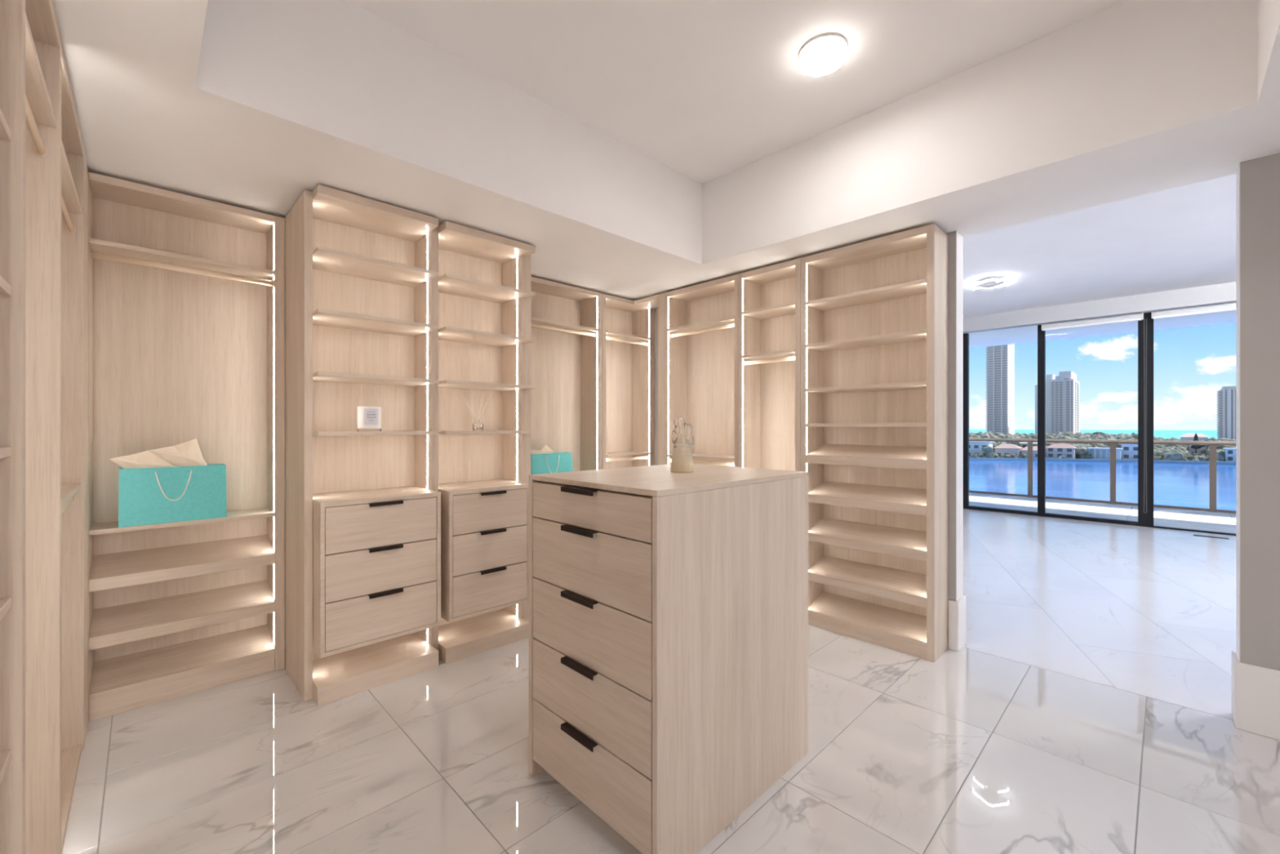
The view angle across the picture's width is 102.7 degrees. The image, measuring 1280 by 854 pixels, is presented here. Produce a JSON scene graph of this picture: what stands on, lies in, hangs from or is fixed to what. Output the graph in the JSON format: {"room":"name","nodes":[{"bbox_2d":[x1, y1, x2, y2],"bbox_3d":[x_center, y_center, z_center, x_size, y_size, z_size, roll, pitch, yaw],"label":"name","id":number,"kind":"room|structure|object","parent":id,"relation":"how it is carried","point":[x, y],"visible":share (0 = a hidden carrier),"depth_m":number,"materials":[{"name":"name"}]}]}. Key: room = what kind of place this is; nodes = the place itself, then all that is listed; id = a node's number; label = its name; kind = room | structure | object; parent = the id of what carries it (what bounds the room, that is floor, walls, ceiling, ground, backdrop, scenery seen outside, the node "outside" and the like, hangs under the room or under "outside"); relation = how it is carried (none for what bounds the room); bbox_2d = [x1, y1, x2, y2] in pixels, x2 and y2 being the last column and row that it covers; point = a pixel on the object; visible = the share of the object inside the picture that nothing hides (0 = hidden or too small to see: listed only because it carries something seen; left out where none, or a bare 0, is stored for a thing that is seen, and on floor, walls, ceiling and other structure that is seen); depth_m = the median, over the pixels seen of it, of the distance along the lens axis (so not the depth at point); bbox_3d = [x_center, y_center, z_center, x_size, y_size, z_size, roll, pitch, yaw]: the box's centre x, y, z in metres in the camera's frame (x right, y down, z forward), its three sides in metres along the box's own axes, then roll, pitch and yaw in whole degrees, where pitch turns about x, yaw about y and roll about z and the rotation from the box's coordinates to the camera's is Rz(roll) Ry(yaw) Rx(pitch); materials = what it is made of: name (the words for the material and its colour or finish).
{"room":"walk-in closet","nodes":[
{"label":"walk-in closet","id":0,"kind":"room"},
{"bbox_2d":[52,0,1279,300],"bbox_3d":[0.390,-1.472,1.702,3.870,0.657,5.300,0,0,-44],"label":"ceiling","id":1,"kind":"structure","parent":0,"point":[642,148],"depth_m":2.29,"materials":[{"name":"paint"}]},
{"bbox_2d":[799,33,847,76],"bbox_3d":[0.828,-1.679,2.318,0.206,0.052,0.206,0,0,-44],"label":"ceiling lamp","id":2,"kind":"object","parent":1,"relation":"attached to","point":[824,54],"visible":1,"depth_m":2.28,"materials":[{"name":"white plastic"}]},
{"bbox_2d":[62,508,1279,853],"bbox_3d":[3.145,1.330,3.192,9.900,0.060,7.000,0,0,-44],"label":"floor","id":3,"kind":"structure","parent":0,"point":[964,751],"depth_m":2.06,"materials":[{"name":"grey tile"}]},
{"bbox_2d":[0,0,25,853],"bbox_3d":[-1.054,0.087,0.639,0.276,2.425,0.862,0,0,-44],"label":"shelving unit","id":4,"kind":"object","parent":3,"relation":"on","point":[12,12],"visible":1,"depth_m":1.01,"materials":[{"name":"brown wood"}]},
{"bbox_2d":[25,0,61,853],"bbox_3d":[-1.577,0.087,1.179,0.276,2.425,0.640,0,0,-44],"label":"bay","id":5,"kind":"object","parent":3,"relation":"on","point":[42,39],"visible":0.66,"depth_m":1.45,"materials":[{"name":"brown wood"}]},
{"bbox_2d":[25,13,57,128],"bbox_3d":[-1.561,-0.867,1.167,0.256,0.020,0.601,0,0,-44],"label":"shelf","id":6,"kind":"object","parent":5,"relation":"attached to","point":[37,93],"depth_m":1.30,"materials":[{"name":"brown wood"}]},
{"bbox_2d":[33,143,48,158],"bbox_3d":[-1.697,-0.784,1.450,0.027,0.041,0.005,0,0,-44],"label":"closet rod","id":7,"kind":"object","parent":5,"relation":"attached to","point":[45,154],"depth_m":1.45,"materials":[{"name":"beige wood"}]},
{"bbox_2d":[61,44,84,853],"bbox_3d":[-2.088,0.087,1.705,0.276,2.425,0.825,0,0,-44],"label":"bay","id":8,"kind":"object","parent":3,"relation":"on","point":[73,153],"visible":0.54,"depth_m":2.04,"materials":[{"name":"brown wood"}]},
{"bbox_2d":[66,224,75,234],"bbox_3d":[-2.272,-0.790,2.042,0.027,0.041,0.005,0,0,-44],"label":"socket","id":9,"kind":"object","parent":8,"relation":"attached to","point":[68,232],"depth_m":2.04,"materials":[{"name":"beige"}]},
{"bbox_2d":[61,482,81,506],"bbox_3d":[-2.071,0.235,1.693,0.256,0.020,0.785,0,0,-44],"label":"shelf","id":10,"kind":"object","parent":8,"relation":"attached to","point":[68,489],"depth_m":1.85,"materials":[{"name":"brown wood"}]},
{"bbox_2d":[61,139,81,214],"bbox_3d":[-2.071,-0.867,1.693,0.256,0.020,0.785,0,0,-44],"label":"shelf","id":11,"kind":"object","parent":8,"relation":"attached to","point":[68,192],"depth_m":1.85,"materials":[{"name":"brown wood"}]},
{"bbox_2d":[71,494,75,504],"bbox_3d":[-2.272,0.288,2.042,0.027,0.041,0.005,0,0,-44],"label":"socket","id":12,"kind":"object","parent":8,"relation":"attached to","point":[73,502],"depth_m":2.05,"materials":[{"name":"beige plastic"}]},
{"bbox_2d":[84,158,88,737],"bbox_3d":[-2.360,0.087,2.169,0.016,2.425,0.218,0,0,-44],"label":"cabinet filler","id":13,"kind":"object","parent":3,"relation":"on","point":[86,166],"visible":0.29,"depth_m":2.17,"materials":[{"name":"brown wood"}]},
{"bbox_2d":[88,171,284,721],"bbox_3d":[-2.273,0.087,2.583,0.756,2.425,0.255,0,0,-44],"label":"bay","id":14,"kind":"object","parent":3,"relation":"on","point":[186,293],"visible":0.94,"depth_m":2.60,"materials":[{"name":"brown wood"}]},
{"bbox_2d":[109,438,226,527],"bbox_3d":[-2.288,0.258,2.495,0.415,0.399,0.135,0,0,-44],"label":"shopping bag","id":15,"kind":"object","parent":14,"relation":"on","point":[174,483],"visible":1,"depth_m":2.46,"materials":[{"name":"teal paper"}]},
{"bbox_2d":[88,624,274,693],"bbox_3d":[-2.277,1.157,2.583,0.676,0.082,0.222,0,0,-44],"label":"shoe shelf","id":16,"kind":"object","parent":14,"relation":"attached to","point":[243,644],"depth_m":2.56,"materials":[{"name":"brown wood"}]},
{"bbox_2d":[88,579,274,636],"bbox_3d":[-2.277,0.907,2.583,0.676,0.082,0.222,0,0,-44],"label":"shoe shelf","id":17,"kind":"object","parent":14,"relation":"attached to","point":[246,597],"depth_m":2.57,"materials":[{"name":"brown wood"}]},
{"bbox_2d":[88,534,274,578],"bbox_3d":[-2.277,0.650,2.583,0.676,0.082,0.222,0,0,-44],"label":"shoe shelf","id":18,"kind":"object","parent":14,"relation":"attached to","point":[244,549],"depth_m":2.57,"materials":[{"name":"brown wood"}]},
{"bbox_2d":[88,507,275,535],"bbox_3d":[-2.270,0.467,2.576,0.676,0.020,0.241,0,0,-44],"label":"shelf","id":19,"kind":"object","parent":14,"relation":"attached to","point":[110,525],"depth_m":2.48,"materials":[{"name":"brown wood"}]},
{"bbox_2d":[88,238,275,279],"bbox_3d":[-2.270,-0.823,2.576,0.676,0.020,0.241,0,0,-44],"label":"shelf","id":20,"kind":"object","parent":14,"relation":"attached to","point":[95,245],"depth_m":2.50,"materials":[{"name":"brown wood"}]},
{"bbox_2d":[284,184,440,706],"bbox_3d":[-1.467,0.085,2.759,0.642,2.431,0.613,0,0,-44],"label":"tower","id":21,"kind":"object","parent":3,"relation":"on","point":[362,509],"visible":0.99,"depth_m":2.67,"materials":[{"name":"brown wood"}]},
{"bbox_2d":[356,406,381,431],"bbox_3d":[-1.398,-0.041,2.644,0.112,0.128,0.114,0,0,-44],"label":"candle","id":22,"kind":"object","parent":21,"relation":"on","point":[367,417],"visible":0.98,"depth_m":2.60,"materials":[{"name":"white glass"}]},
{"bbox_2d":[312,431,438,435],"bbox_3d":[-1.417,0.032,2.703,0.568,0.018,0.347,0,0,-44],"label":"shelf","id":23,"kind":"object","parent":21,"relation":"attached to","point":[314,433],"depth_m":2.62,"materials":[{"name":"brown wood"}]},
{"bbox_2d":[312,371,438,386],"bbox_3d":[-1.417,-0.249,2.703,0.568,0.018,0.347,0,0,-44],"label":"shelf","id":24,"kind":"object","parent":21,"relation":"attached to","point":[320,378],"depth_m":2.67,"materials":[{"name":"brown wood"}]},
{"bbox_2d":[312,308,438,336],"bbox_3d":[-1.417,-0.543,2.703,0.568,0.018,0.347,0,0,-44],"label":"shelf","id":25,"kind":"object","parent":21,"relation":"attached to","point":[325,319],"depth_m":2.69,"materials":[{"name":"brown wood"}]},
{"bbox_2d":[312,246,438,287],"bbox_3d":[-1.417,-0.833,2.703,0.568,0.018,0.347,0,0,-44],"label":"shelf","id":26,"kind":"object","parent":21,"relation":"attached to","point":[326,261],"depth_m":2.69,"materials":[{"name":"brown wood"}]},
{"bbox_2d":[437,220,535,663],"bbox_3d":[-1.021,0.085,3.191,0.599,2.431,0.613,0,0,-44],"label":"tower","id":27,"kind":"object","parent":3,"relation":"on","point":[485,293],"visible":0.79,"depth_m":3.15,"materials":[{"name":"brown wood"}]},
{"bbox_2d":[458,390,493,431],"bbox_3d":[-0.980,-0.100,3.070,0.217,0.246,0.068,0,0,-37],"label":"reed diffuser","id":28,"kind":"object","parent":27,"relation":"on","point":[473,428],"visible":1,"depth_m":3.07,"materials":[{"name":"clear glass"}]},
{"bbox_2d":[472,422,483,431],"bbox_3d":[-0.972,-0.012,3.070,0.060,0.070,0.060,0,0,-44],"label":"glass bottle","id":29,"kind":"object","parent":28,"relation":"on","point":[473,428],"depth_m":3.07,"materials":[{"name":"glass"}]},
{"bbox_2d":[438,430,535,434],"bbox_3d":[-0.980,0.032,3.127,0.570,0.018,0.347,0,0,-44],"label":"shelf","id":30,"kind":"object","parent":27,"relation":"attached to","point":[440,432],"depth_m":3.02,"materials":[{"name":"brown wood"}]},
{"bbox_2d":[438,379,535,391],"bbox_3d":[-0.980,-0.249,3.127,0.570,0.018,0.347,0,0,-44],"label":"shelf","id":31,"kind":"object","parent":27,"relation":"attached to","point":[443,385],"depth_m":3.10,"materials":[{"name":"brown wood"}]},
{"bbox_2d":[438,326,535,346],"bbox_3d":[-0.980,-0.543,3.127,0.570,0.018,0.347,0,0,-44],"label":"shelf","id":32,"kind":"object","parent":27,"relation":"attached to","point":[446,335],"depth_m":3.11,"materials":[{"name":"brown wood"}]},
{"bbox_2d":[438,273,535,303],"bbox_3d":[-0.980,-0.833,3.127,0.570,0.018,0.347,0,0,-44],"label":"shelf","id":33,"kind":"object","parent":27,"relation":"attached to","point":[451,286],"depth_m":3.12,"materials":[{"name":"brown wood"}]},
{"bbox_2d":[530,276,601,471],"bbox_3d":[-0.747,0.087,4.055,0.956,2.425,0.267,0,0,-44],"label":"bay","id":34,"kind":"object","parent":3,"relation":"on","point":[566,320],"visible":0.21,"depth_m":4.28,"materials":[{"name":"brown wood"}]},
{"bbox_2d":[530,444,573,474],"bbox_3d":[-0.720,0.298,4.050,0.392,0.318,0.135,0,0,-44],"label":"shopping bag","id":35,"kind":"object","parent":34,"relation":"on","point":[544,460],"visible":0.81,"depth_m":4.00,"materials":[{"name":"teal paper"}]},
{"bbox_2d":[530,316,599,334],"bbox_3d":[-0.743,-0.808,4.049,0.873,0.020,0.253,0,0,-44],"label":"shelf","id":36,"kind":"object","parent":34,"relation":"attached to","point":[595,330],"depth_m":4.12,"materials":[{"name":"brown wood"}]},
{"bbox_2d":[601,293,654,469],"bbox_3d":[-0.175,0.087,4.608,0.631,2.425,0.270,0,0,-44],"label":"bay","id":37,"kind":"object","parent":3,"relation":"on","point":[628,329],"visible":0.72,"depth_m":4.74,"materials":[{"name":"brown wood"}]},
{"bbox_2d":[605,451,651,456],"bbox_3d":[-0.175,0.242,4.598,0.529,0.020,0.256,0,0,-44],"label":"shelf","id":38,"kind":"object","parent":37,"relation":"attached to","point":[607,453],"depth_m":4.62,"materials":[{"name":"brown wood"}]},
{"bbox_2d":[605,330,651,341],"bbox_3d":[-0.175,-0.808,4.598,0.529,0.020,0.256,0,0,-44],"label":"shelf","id":39,"kind":"object","parent":37,"relation":"attached to","point":[608,333],"depth_m":4.54,"materials":[{"name":"brown wood"}]},
{"bbox_2d":[634,293,662,465],"bbox_3d":[0.161,0.087,4.527,0.262,2.425,0.344,0,0,-44],"label":"cabinet filler","id":40,"kind":"object","parent":3,"relation":"on","point":[655,301],"visible":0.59,"depth_m":4.34,"materials":[{"name":"brown wood"}]},
{"bbox_2d":[528,463,808,853],"bbox_3d":[0.119,0.740,1.973,0.892,1.121,0.670,0,0,-44],"label":"dresser","id":41,"kind":"object","parent":3,"relation":"on","point":[668,611],"visible":0.99,"depth_m":1.65,"materials":[{"name":"brown wood"}]},
{"bbox_2d":[670,416,694,472],"bbox_3d":[0.169,0.069,2.045,0.093,0.221,0.093,0,0,-44],"label":"glass figurine","id":42,"kind":"object","parent":41,"relation":"on","point":[682,438],"visible":1,"depth_m":2.02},
{"bbox_2d":[662,274,737,466],"bbox_3d":[0.543,0.087,4.123,0.271,2.425,0.764,0,0,-44],"label":"bay","id":43,"kind":"object","parent":3,"relation":"on","point":[700,322],"visible":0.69,"depth_m":4.26,"materials":[{"name":"brown wood"}]},
{"bbox_2d":[666,453,733,460],"bbox_3d":[0.548,0.238,4.107,0.257,0.020,0.670,0,0,-44],"label":"shelf","id":44,"kind":"object","parent":43,"relation":"attached to","point":[700,456],"depth_m":4.03,"materials":[{"name":"brown wood"}]},
{"bbox_2d":[666,315,733,333],"bbox_3d":[0.548,-0.808,4.107,0.257,0.020,0.670,0,0,-44],"label":"shelf","id":45,"kind":"object","parent":43,"relation":"attached to","point":[730,320],"depth_m":4.08,"materials":[{"name":"brown wood"}]},
{"bbox_2d":[737,257,800,471],"bbox_3d":[0.983,0.087,3.669,0.271,2.425,0.496,0,0,-44],"label":"bay","id":46,"kind":"object","parent":3,"relation":"on","point":[769,297],"visible":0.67,"depth_m":3.77,"materials":[{"name":"brown wood"}]},
{"bbox_2d":[741,349,795,359],"bbox_3d":[0.976,-0.512,3.666,0.257,0.020,0.424,0,0,-44],"label":"shelf","id":47,"kind":"object","parent":46,"relation":"attached to","point":[788,353],"depth_m":3.62,"materials":[{"name":"brown wood"}]},
{"bbox_2d":[741,302,795,319],"bbox_3d":[0.976,-0.828,3.666,0.257,0.020,0.424,0,0,-44],"label":"shelf","id":48,"kind":"object","parent":46,"relation":"attached to","point":[787,310],"depth_m":3.68,"materials":[{"name":"brown wood"}]},
{"bbox_2d":[800,223,948,662],"bbox_3d":[1.437,0.087,3.203,0.269,2.425,0.803,0,0,-44],"label":"shelving","id":49,"kind":"object","parent":3,"relation":"on","point":[874,313],"visible":0.87,"depth_m":3.19,"materials":[{"name":"brown wood"}]},
{"bbox_2d":[963,312,1235,535],"bbox_3d":[7.140,-0.180,6.144,0.075,2.960,5.674,0,0,-44],"label":"window","id":50,"kind":"structure","parent":3,"relation":"on","point":[1145,393],"depth_m":6.71,"materials":[{"name":"black metal"}]},
{"bbox_2d":[1041,312,1146,512],"bbox_3d":[6.181,-0.185,7.004,0.087,2.598,1.081,0,0,-44],"label":"roller shade","id":51,"kind":"object","parent":50,"relation":"attached to","point":[1136,317],"visible":1,"depth_m":6.87,"materials":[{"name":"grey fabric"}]},
{"bbox_2d":[1151,302,1235,319],"bbox_3d":[6.983,-1.434,6.178,0.087,0.100,1.140,0,0,-44],"label":"roller shade","id":52,"kind":"object","parent":50,"relation":"attached to","point":[1230,306],"visible":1,"depth_m":6.29,"materials":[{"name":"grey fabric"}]},
{"bbox_2d":[1193,534,1229,539],"bbox_3d":[6.753,1.298,6.051,0.080,0.004,0.280,0,0,-44],"label":"floor vent","id":53,"kind":"object","parent":3,"relation":"in","point":[1193,535],"visible":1,"depth_m":6.04,"materials":[{"name":"black metal"}]},
{"bbox_2d":[654,152,1279,670],"bbox_3d":[1.827,-0.250,3.097,0.137,3.100,5.300,0,0,-44],"label":"wall","id":54,"kind":"structure","parent":0,"point":[1260,178],"depth_m":2.18,"materials":[{"name":"beige paint"}]},
{"bbox_2d":[948,595,965,651],"bbox_3d":[1.884,1.157,3.037,0.171,0.285,0.051,0,0,-44],"label":"baseboard","id":55,"kind":"structure","parent":54,"relation":"attached to","point":[957,609],"depth_m":2.98,"materials":[{"name":"white paint"}]},
{"bbox_2d":[955,162,1239,662],"bbox_3d":[2.268,-0.064,2.645,0.136,2.158,1.078,0,0,-44],"label":"trim","id":56,"kind":"structure","parent":54,"relation":"attached to","point":[959,238],"depth_m":3.00,"materials":[{"name":"white paint"}]},
{"bbox_2d":[1231,650,1279,740],"bbox_3d":[3.151,1.157,1.732,0.171,0.285,1.496,0,0,-44],"label":"baseboard","id":57,"kind":"structure","parent":54,"relation":"attached to","point":[1255,690],"depth_m":2.17,"materials":[{"name":"white paint"}]},
{"bbox_2d":[963,173,1235,317],"bbox_3d":[5.070,-1.752,4.136,5.963,0.095,5.674,0,0,-44],"label":"ceiling","id":58,"kind":"structure","parent":0,"point":[1182,237],"depth_m":5.00,"materials":[{"name":"paint"}]},
{"bbox_2d":[972,278,1008,291],"bbox_3d":[4.118,-1.674,6.009,0.343,0.062,0.625,0,0,35],"label":"ceiling light","id":59,"kind":"object","parent":58,"relation":"attached to","point":[991,282],"visible":1,"depth_m":5.97,"materials":[{"name":"white plastic"}]},
{"bbox_2d":[963,281,1235,333],"bbox_3d":[7.055,-1.595,6.062,0.170,0.220,5.674,0,0,-44],"label":"wall","id":60,"kind":"structure","parent":58,"relation":"attached to","point":[1222,293],"depth_m":6.80,"materials":[{"name":"grey paint"}]},
{"bbox_2d":[968,492,1235,533],"bbox_3d":[8.407,1.481,6.765,2.610,0.338,16.000,0,0,-44],"label":"floor","id":61,"kind":"structure","parent":0,"point":[1220,522],"depth_m":7.87,"materials":[{"name":"grey tile"}]},
{"bbox_2d":[968,437,1235,513],"bbox_3d":[9.229,0.764,7.563,0.080,1.093,15.600,0,0,-44],"label":"balcony railing","id":62,"kind":"object","parent":61,"relation":"on","point":[1212,449],"visible":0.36,"depth_m":8.71,"materials":[{"name":"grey metal"}]},
{"bbox_2d":[968,310,1235,348],"bbox_3d":[8.418,-1.772,6.776,2.480,0.355,16.000,0,0,-44],"label":"ceiling","id":63,"kind":"structure","parent":0,"point":[1024,334],"depth_m":8.43,"materials":[{"name":"white paint"}]},
{"bbox_2d":[1216,386,1235,439],"bbox_3d":[696.351,-13.600,602.330,31.600,67.200,24.600,0,0,-44],"label":"tower","id":64,"kind":"structure","parent":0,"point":[1226,397],"depth_m":595.62,"materials":[{"name":"beige concrete"}]},
{"label":"outside","id":65,"kind":"structure","parent":0,"visible":0},
{"bbox_2d":[968,429,1217,439],"bbox_3d":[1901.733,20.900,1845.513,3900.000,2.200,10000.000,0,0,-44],"label":"sea","id":66,"kind":"structure","parent":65,"point":[1165,434],"depth_m":1909.13,"materials":[{"name":"teal liquid"}]},
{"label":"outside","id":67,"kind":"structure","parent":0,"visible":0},
{"bbox_3d":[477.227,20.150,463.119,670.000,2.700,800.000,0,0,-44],"label":"kitchen island","id":68,"kind":"object","parent":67,"visible":0},
{"bbox_2d":[968,440,994,457],"bbox_3d":[212.161,14.000,320.850,11.800,10.000,14.200,0,0,-44],"label":"house","id":69,"kind":"structure","parent":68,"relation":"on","point":[975,447],"depth_m":317.11,"materials":[{"name":"white"}]},
{"bbox_2d":[985,343,1014,435],"bbox_3d":[501.834,-64.350,712.741,45.000,168.700,25.400,0,0,-44],"label":"apartment tower","id":70,"kind":"structure","parent":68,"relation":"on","point":[1000,360],"depth_m":699.59,"materials":[{"name":"beige concrete"}]},
{"bbox_2d":[993,444,1022,457],"bbox_3d":[227.820,14.800,316.538,10.400,8.400,13.400,0,0,-44],"label":"house","id":71,"kind":"structure","parent":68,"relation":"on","point":[1002,449],"depth_m":313.72,"materials":[{"name":"beige"}]},
{"bbox_2d":[1019,441,1037,448],"bbox_3d":[265.029,13.800,343.589,11.400,10.400,15.400,0,0,-44],"label":"house","id":72,"kind":"structure","parent":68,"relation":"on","point":[1023,444],"depth_m":343.29,"materials":[{"name":"beige"}]},
{"bbox_2d":[1021,445,1037,457],"bbox_3d":[237.123,15.300,309.541,9.400,7.400,10.400,0,0,-44],"label":"house","id":73,"kind":"structure","parent":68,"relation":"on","point":[1024,450],"depth_m":307.05,"materials":[{"name":"beige"}]},
{"bbox_2d":[1035,370,1079,434],"bbox_3d":[538.380,-24.350,659.860,68.200,88.700,38.800,0,0,-44],"label":"condominium tower","id":74,"kind":"structure","parent":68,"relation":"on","point":[1062,390],"depth_m":636.05,"materials":[{"name":"white concrete"}]},
{"bbox_2d":[1045,443,1076,458],"bbox_3d":[253.451,14.550,307.968,10.400,8.900,14.400,0,0,-44],"label":"house","id":75,"kind":"structure","parent":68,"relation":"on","point":[1055,450],"depth_m":305.03,"materials":[{"name":"beige"}]},
{"bbox_2d":[968,431,1235,461],"bbox_3d":[343.762,12.595,379.061,326.176,18.280,212.368,0,0,-44],"label":"treeline","id":76,"kind":"object","parent":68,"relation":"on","point":[1161,451],"visible":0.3,"depth_m":314.25,"materials":[{"name":"green plant"}]},
{"bbox_2d":[968,457,1235,465],"bbox_3d":[356.200,19.150,178.454,81.000,1.700,560.000,0,0,-44],"label":"seawall","id":77,"kind":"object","parent":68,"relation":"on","point":[970,459],"visible":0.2,"depth_m":292.35,"materials":[{"name":"grey concrete"}]},
{"bbox_2d":[1086,447,1122,459],"bbox_3d":[271.202,15.650,298.718,8.500,6.700,15.000,0,0,-44],"label":"house","id":78,"kind":"structure","parent":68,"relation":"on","point":[1096,452],"depth_m":297.68,"materials":[{"name":"white"}]},
{"bbox_2d":[1121,444,1137,459],"bbox_3d":[287.438,14.250,296.359,10.800,9.500,13.200,0,0,-44],"label":"house","id":79,"kind":"structure","parent":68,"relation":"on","point":[1129,451],"depth_m":295.14,"materials":[{"name":"white"}]},
{"bbox_2d":[1179,433,1209,453],"bbox_3d":[355.984,11.550,328.739,11.400,14.900,13.400,0,0,-44],"label":"house","id":80,"kind":"structure","parent":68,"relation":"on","point":[1187,437],"depth_m":325.90,"materials":[{"name":"beige"}]},
{"bbox_2d":[1190,433,1201,453],"bbox_3d":[346.046,11.250,318.397,4.655,15.500,4.727,0,0,-44],"label":"pine tree","id":81,"kind":"object","parent":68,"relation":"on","point":[1194,446],"visible":0.72,"depth_m":317.73,"materials":[{"name":"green plant"}]},
{"bbox_2d":[1199,440,1208,449],"bbox_3d":[348.802,13.374,316.062,5.244,11.252,5.670,0,0,-44],"label":"round tree","id":82,"kind":"object","parent":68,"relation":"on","point":[1202,446],"visible":0.3,"depth_m":315.18,"materials":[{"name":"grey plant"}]},
{"bbox_2d":[1222,447,1235,461],"bbox_3d":[322.750,15.250,275.585,9.800,7.500,11.200,0,0,-44],"label":"house","id":83,"kind":"structure","parent":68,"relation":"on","point":[1229,453],"depth_m":275.31,"materials":[{"name":"white"}]},
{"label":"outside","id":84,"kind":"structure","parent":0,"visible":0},
{"bbox_2d":[968,460,1235,510],"bbox_3d":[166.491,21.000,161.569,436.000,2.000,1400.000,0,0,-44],"label":"lagoon","id":85,"kind":"structure","parent":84,"point":[1184,485],"depth_m":191.35,"materials":[{"name":"blue liquid"}]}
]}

